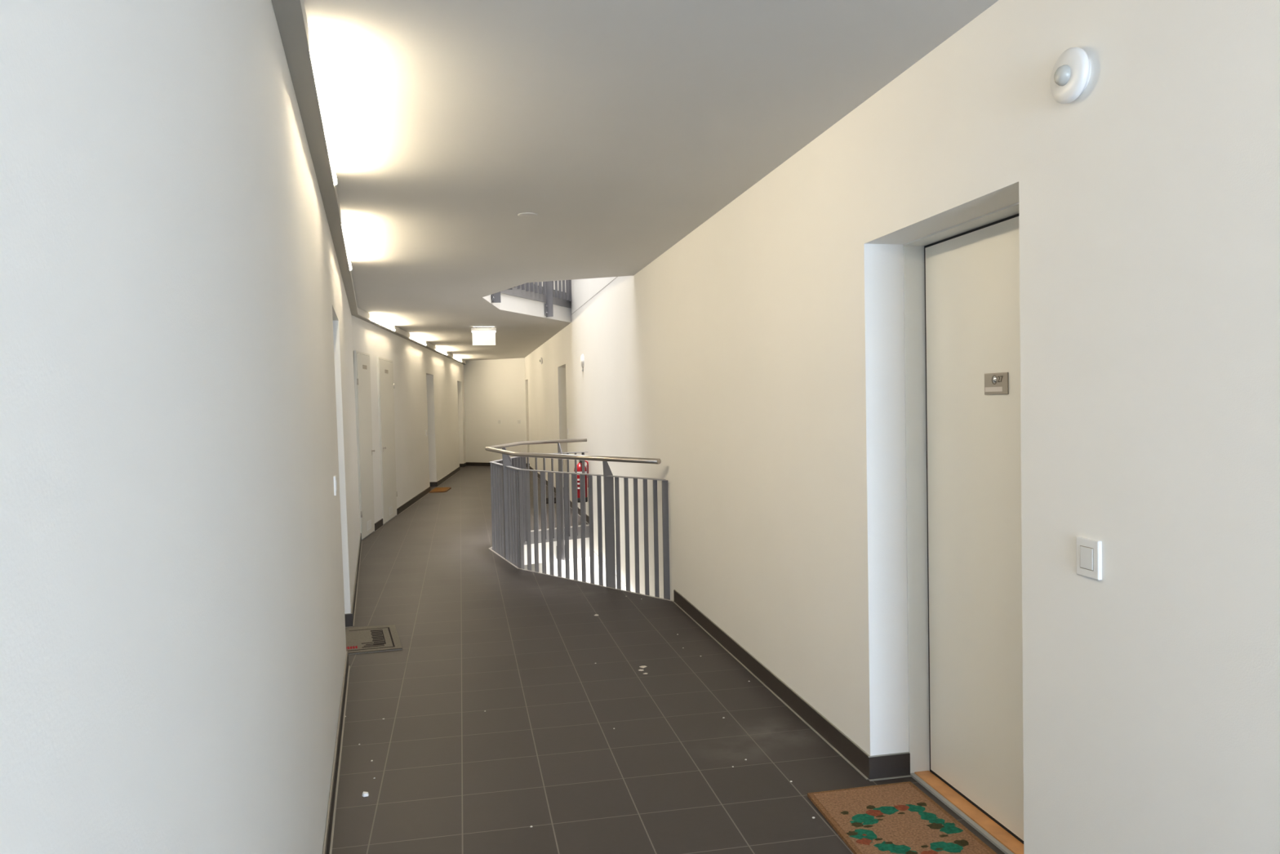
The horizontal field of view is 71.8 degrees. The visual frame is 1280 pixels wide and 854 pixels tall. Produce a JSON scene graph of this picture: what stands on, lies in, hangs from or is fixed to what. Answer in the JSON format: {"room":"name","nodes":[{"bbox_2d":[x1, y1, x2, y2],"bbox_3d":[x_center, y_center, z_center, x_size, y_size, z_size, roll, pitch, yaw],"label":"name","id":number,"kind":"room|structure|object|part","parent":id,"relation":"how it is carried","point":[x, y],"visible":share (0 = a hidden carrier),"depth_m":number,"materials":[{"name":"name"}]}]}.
{"room":"apartment building corridor","nodes":[
{"label":"apartment building corridor","id":0,"kind":"room"},
{"bbox_2d":[0,0,359,853],"bbox_3d":[-1.260,0.124,2.946,0.340,2.660,14.559,-2,2,-17],"label":"wall","id":1,"kind":"structure","parent":0,"point":[179,552],"depth_m":0.94,"materials":[{"name":"paint"}]},
{"bbox_2d":[333,475,337,495],"bbox_3d":[-1.554,0.297,4.508,0.016,0.098,0.082,-2,2,-17],"label":"light switch","id":2,"kind":"object","parent":1,"relation":"attached to","point":[335,476],"visible":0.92,"depth_m":4.47,"materials":[{"name":"white plastic"}]},
{"bbox_2d":[322,533,362,853],"bbox_3d":[-1.189,1.391,3.150,0.175,0.086,14.257,-2,2,-17],"label":"baseboard","id":3,"kind":"structure","parent":1,"relation":"attached to","point":[348,617],"depth_m":3.90,"materials":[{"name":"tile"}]},
{"bbox_2d":[351,315,466,540],"bbox_3d":[-3.966,-0.181,16.100,0.340,2.660,12.363,-1,2,-6],"label":"wall","id":4,"kind":"structure","parent":0,"point":[428,390],"depth_m":14.33,"materials":[{"name":"paint"}]},
{"bbox_2d":[353,350,374,539],"bbox_3d":[-3.203,0.205,10.366,0.069,2.150,0.764,-1,2,-6],"label":"door","id":5,"kind":"structure","parent":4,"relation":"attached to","point":[362,360],"depth_m":10.28,"materials":[{"name":"paint"}]},
{"bbox_2d":[367,519,371,530],"bbox_3d":[-3.191,1.156,10.424,0.004,0.105,0.210,-1,2,-6],"label":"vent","id":6,"kind":"object","parent":5,"relation":"attached to","point":[371,519],"depth_m":10.43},
{"bbox_2d":[376,356,397,524],"bbox_3d":[-3.345,0.169,11.785,0.069,2.150,1.025,-1,2,-6],"label":"door","id":7,"kind":"structure","parent":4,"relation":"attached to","point":[385,385],"depth_m":11.68,"materials":[{"name":"paint"}]},
{"bbox_2d":[374,462,466,530],"bbox_3d":[-3.889,1.079,16.539,0.175,0.086,11.569,-1,2,-6],"label":"baseboard","id":8,"kind":"structure","parent":4,"relation":"attached to","point":[406,505],"depth_m":14.54,"materials":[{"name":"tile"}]},
{"bbox_2d":[463,357,527,569],"bbox_3d":[-3.542,-0.349,21.968,2.719,8.720,0.300,0,2,28],"label":"wall","id":9,"kind":"structure","parent":0,"point":[495,388],"depth_m":21.83,"materials":[{"name":"paint"}]},
{"bbox_2d":[466,462,526,466],"bbox_3d":[-3.562,0.928,21.851,1.875,0.086,0.010,0,2,28],"label":"baseboard","id":10,"kind":"structure","parent":9,"relation":"attached to","point":[470,464],"depth_m":22.11,"materials":[{"name":"tile"}]},
{"bbox_2d":[500,283,570,307],"bbox_3d":[-1.148,-1.687,10.004,1.290,0.195,4.534,-1,2,-11],"label":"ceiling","id":11,"kind":"structure","parent":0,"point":[526,294],"depth_m":11.32,"materials":[{"name":"paint"}]},
{"bbox_2d":[492,280,571,316],"bbox_3d":[-1.154,-2.135,9.986,1.330,1.458,4.464,-1,2,-11],"label":"stair railing","id":12,"kind":"object","parent":11,"relation":"on","point":[548,286],"visible":0.17,"depth_m":11.61,"materials":[{"name":"metal"}]},
{"bbox_3d":[-1.627,-2.104,9.908,0.104,1.420,0.012,-1,2,0],"label":"post","id":13,"kind":"part","parent":12,"relation":"part of","materials":[{"name":"metal"}]},
{"bbox_3d":[-1.203,-2.159,11.608,0.104,1.420,0.012,-1,2,21],"label":"post","id":14,"kind":"part","parent":12,"relation":"part of","materials":[{"name":"metal"}]},
{"bbox_2d":[303,0,998,360],"bbox_3d":[-1.913,-1.546,9.374,3.850,0.382,27.400,-1,2,-11],"label":"ceiling","id":15,"kind":"structure","parent":0,"point":[625,126],"depth_m":3.58,"materials":[{"name":"paint"}]},
{"bbox_2d":[271,0,358,315],"bbox_3d":[-1.159,-1.157,3.127,0.083,0.091,14.198,-2,2,-17],"label":"strip light","id":16,"kind":"object","parent":15,"relation":"attached to","point":[291,15],"visible":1,"depth_m":3.14,"materials":[{"name":"metal"}]},
{"bbox_2d":[352,307,466,364],"bbox_3d":[-3.792,-1.458,16.053,0.083,0.091,12.276,-1,2,-6],"label":"strip light","id":17,"kind":"object","parent":15,"relation":"attached to","point":[363,315],"visible":0.98,"depth_m":12.84,"materials":[{"name":"metal"}]},
{"bbox_2d":[471,327,496,345],"bbox_3d":[-2.264,-1.315,12.830,0.356,0.262,0.070,-1,2,-10],"label":"exit sign","id":18,"kind":"object","parent":15,"relation":"hanging from","point":[481,336],"visible":1,"depth_m":12.82,"materials":[{"name":"grey plastic"}]},
{"bbox_3d":[-2.263,-1.278,12.831,0.330,0.187,0.012,-1,2,-10],"label":"panel","id":19,"kind":"part","parent":18,"relation":"part of","materials":[{"name":"white plastic"}]},
{"bbox_2d":[331,466,1004,853],"bbox_3d":[-1.855,1.479,9.456,3.850,0.400,27.400,-1,2,-11],"label":"floor","id":20,"kind":"structure","parent":0,"point":[477,632],"depth_m":4.15,"materials":[{"name":"tile"}]},
{"bbox_2d":[362,791,368,796],"bbox_3d":[-1.065,1.422,3.432,0.025,0.012,0.029,-1,2,-11],"label":"paper scrap","id":21,"kind":"object","parent":20,"relation":"on","point":[364,793],"visible":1,"depth_m":3.42,"materials":[{"name":"white paper"}]},
{"bbox_2d":[345,624,402,654],"bbox_3d":[-1.740,1.374,5.761,0.356,0.008,0.684,-2,2,-16],"label":"doormat","id":22,"kind":"object","parent":20,"relation":"on","point":[363,639],"visible":0.92,"depth_m":5.71,"materials":[{"name":"grey fabric"}]},
{"bbox_2d":[429,487,451,493],"bbox_3d":[-3.578,1.127,15.894,0.290,0.020,0.832,-1,2,-5],"label":"doormat","id":23,"kind":"object","parent":20,"relation":"on","point":[436,489],"visible":1,"depth_m":15.72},
{"bbox_2d":[546,497,555,503],"bbox_3d":[-1.375,1.145,13.772,0.280,0.015,0.660,-1,2,-11],"label":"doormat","id":24,"kind":"object","parent":20,"relation":"on","point":[547,499],"visible":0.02,"depth_m":13.67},
{"bbox_2d":[484,438,670,599],"bbox_3d":[-0.835,0.935,8.737,1.300,1.458,4.347,-1,2,-11],"label":"stair railing","id":25,"kind":"object","parent":20,"relation":"on","point":[509,476],"visible":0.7,"depth_m":7.68,"materials":[{"name":"metal"}]},
{"bbox_3d":[-1.460,0.937,9.796,0.104,1.420,0.012,-1,2,9],"label":"post","id":26,"kind":"part","parent":25,"relation":"part of","materials":[{"name":"metal"}]},
{"bbox_3d":[-1.275,0.966,8.625,0.104,1.420,0.012,-2,2,-22],"label":"post","id":27,"kind":"part","parent":25,"relation":"part of","materials":[{"name":"metal"}]},
{"bbox_3d":[-0.955,0.902,10.725,0.012,1.420,0.104,-2,2,-33],"label":"post","id":28,"kind":"part","parent":25,"relation":"part of","materials":[{"name":"metal"}]},
{"bbox_3d":[-0.860,0.227,8.732,1.283,0.042,4.316,-1,2,-11],"label":"handrail","id":29,"kind":"part","parent":25,"relation":"part of","materials":[{"name":"metal"}]},
{"bbox_3d":[-0.831,0.370,8.708,1.247,0.008,4.315,-1,2,-11],"label":"rail","id":30,"kind":"part","parent":25,"relation":"part of","materials":[{"name":"metal"}]},
{"bbox_3d":[-0.249,0.983,7.261,0.104,1.420,0.012,-3,2,-43],"label":"post","id":31,"kind":"part","parent":25,"relation":"part of","materials":[{"name":"metal"}]},
{"bbox_2d":[488,524,673,601],"bbox_3d":[-0.811,1.284,8.702,1.292,0.014,4.448,-1,2,-11],"label":"trim","id":32,"kind":"structure","parent":20,"relation":"on","point":[491,548],"depth_m":7.65,"materials":[{"name":"silver metal"}]},
{"bbox_2d":[807,781,997,853],"bbox_3d":[0.902,1.393,3.034,0.448,0.016,0.722,-1,2,-11],"label":"doormat","id":33,"kind":"object","parent":20,"relation":"on","point":[894,818],"visible":1,"depth_m":3.10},
{"bbox_2d":[524,0,1279,853],"bbox_3d":[-0.046,-0.160,8.867,0.340,8.920,25.600,-1,2,-11],"label":"wall","id":34,"kind":"structure","parent":0,"point":[759,357],"depth_m":2.38,"materials":[{"name":"paint"}]},
{"bbox_2d":[491,525,589,549],"bbox_3d":[-0.807,1.364,8.708,1.285,0.145,4.427,-1,2,-11],"label":"trim","id":35,"kind":"structure","parent":34,"relation":"attached to","point":[579,536],"depth_m":10.73,"materials":[{"name":"paint"}]},
{"bbox_2d":[526,463,589,524],"bbox_3d":[-1.594,1.044,16.187,0.175,0.086,10.535,-1,2,-11],"label":"baseboard","id":36,"kind":"structure","parent":34,"relation":"attached to","point":[530,467],"depth_m":12.92,"materials":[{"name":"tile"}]},
{"bbox_2d":[573,459,588,502],"bbox_3d":[-0.736,0.660,11.079,0.174,0.557,0.180,-2,2,-40],"label":"fire extinguisher","id":37,"kind":"object","parent":34,"relation":"attached to","point":[580,464],"visible":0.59,"depth_m":11.02,"materials":[{"name":"red metal"}]},
{"bbox_2d":[580,354,583,371],"bbox_3d":[-0.741,-0.818,11.283,0.033,0.219,0.168,-1,2,-11],"label":"wall light","id":38,"kind":"object","parent":34,"relation":"attached to","point":[582,355],"visible":1,"depth_m":11.23,"materials":[{"name":"white plastic"}]},
{"bbox_2d":[573,276,617,313],"bbox_3d":[-0.508,-1.514,10.130,0.003,0.006,4.480,-1,2,-11],"label":"trim","id":39,"kind":"structure","parent":34,"relation":"attached to","point":[616,277],"depth_m":10.04,"materials":[{"name":"grey"}]},
{"bbox_2d":[673,589,911,781],"bbox_3d":[1.359,1.382,1.661,0.175,0.086,10.230,-1,2,-11],"label":"baseboard","id":40,"kind":"structure","parent":34,"relation":"attached to","point":[895,765],"depth_m":4.05,"materials":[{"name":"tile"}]},
{"bbox_2d":[902,202,1023,853],"bbox_3d":[1.228,0.344,3.034,0.165,2.100,0.971,-1,2,-11],"label":"door","id":41,"kind":"structure","parent":34,"relation":"in","point":[962,281],"depth_m":3.22,"materials":[{"name":"paint"}]},
{"bbox_3d":[1.216,-0.148,3.021,0.005,0.074,0.134,-1,2,-11],"label":"plate","id":42,"kind":"part","parent":41,"relation":"part of","materials":[{"name":"silver metal"}]},
{"bbox_2d":[1049,47,1090,103],"bbox_3d":[1.078,-0.887,2.235,0.057,0.134,0.134,-1,2,-11],"label":"sensor","id":43,"kind":"object","parent":34,"relation":"attached to","point":[1071,73],"visible":1,"depth_m":2.21,"materials":[{"name":"white plastic"}]},
{"bbox_2d":[1075,536,1102,580],"bbox_3d":[1.133,0.331,2.234,0.016,0.098,0.082,-1,2,-11],"label":"light switch","id":44,"kind":"object","parent":34,"relation":"attached to","point":[1089,551],"visible":1,"depth_m":2.22,"materials":[{"name":"white plastic"}]}
]}

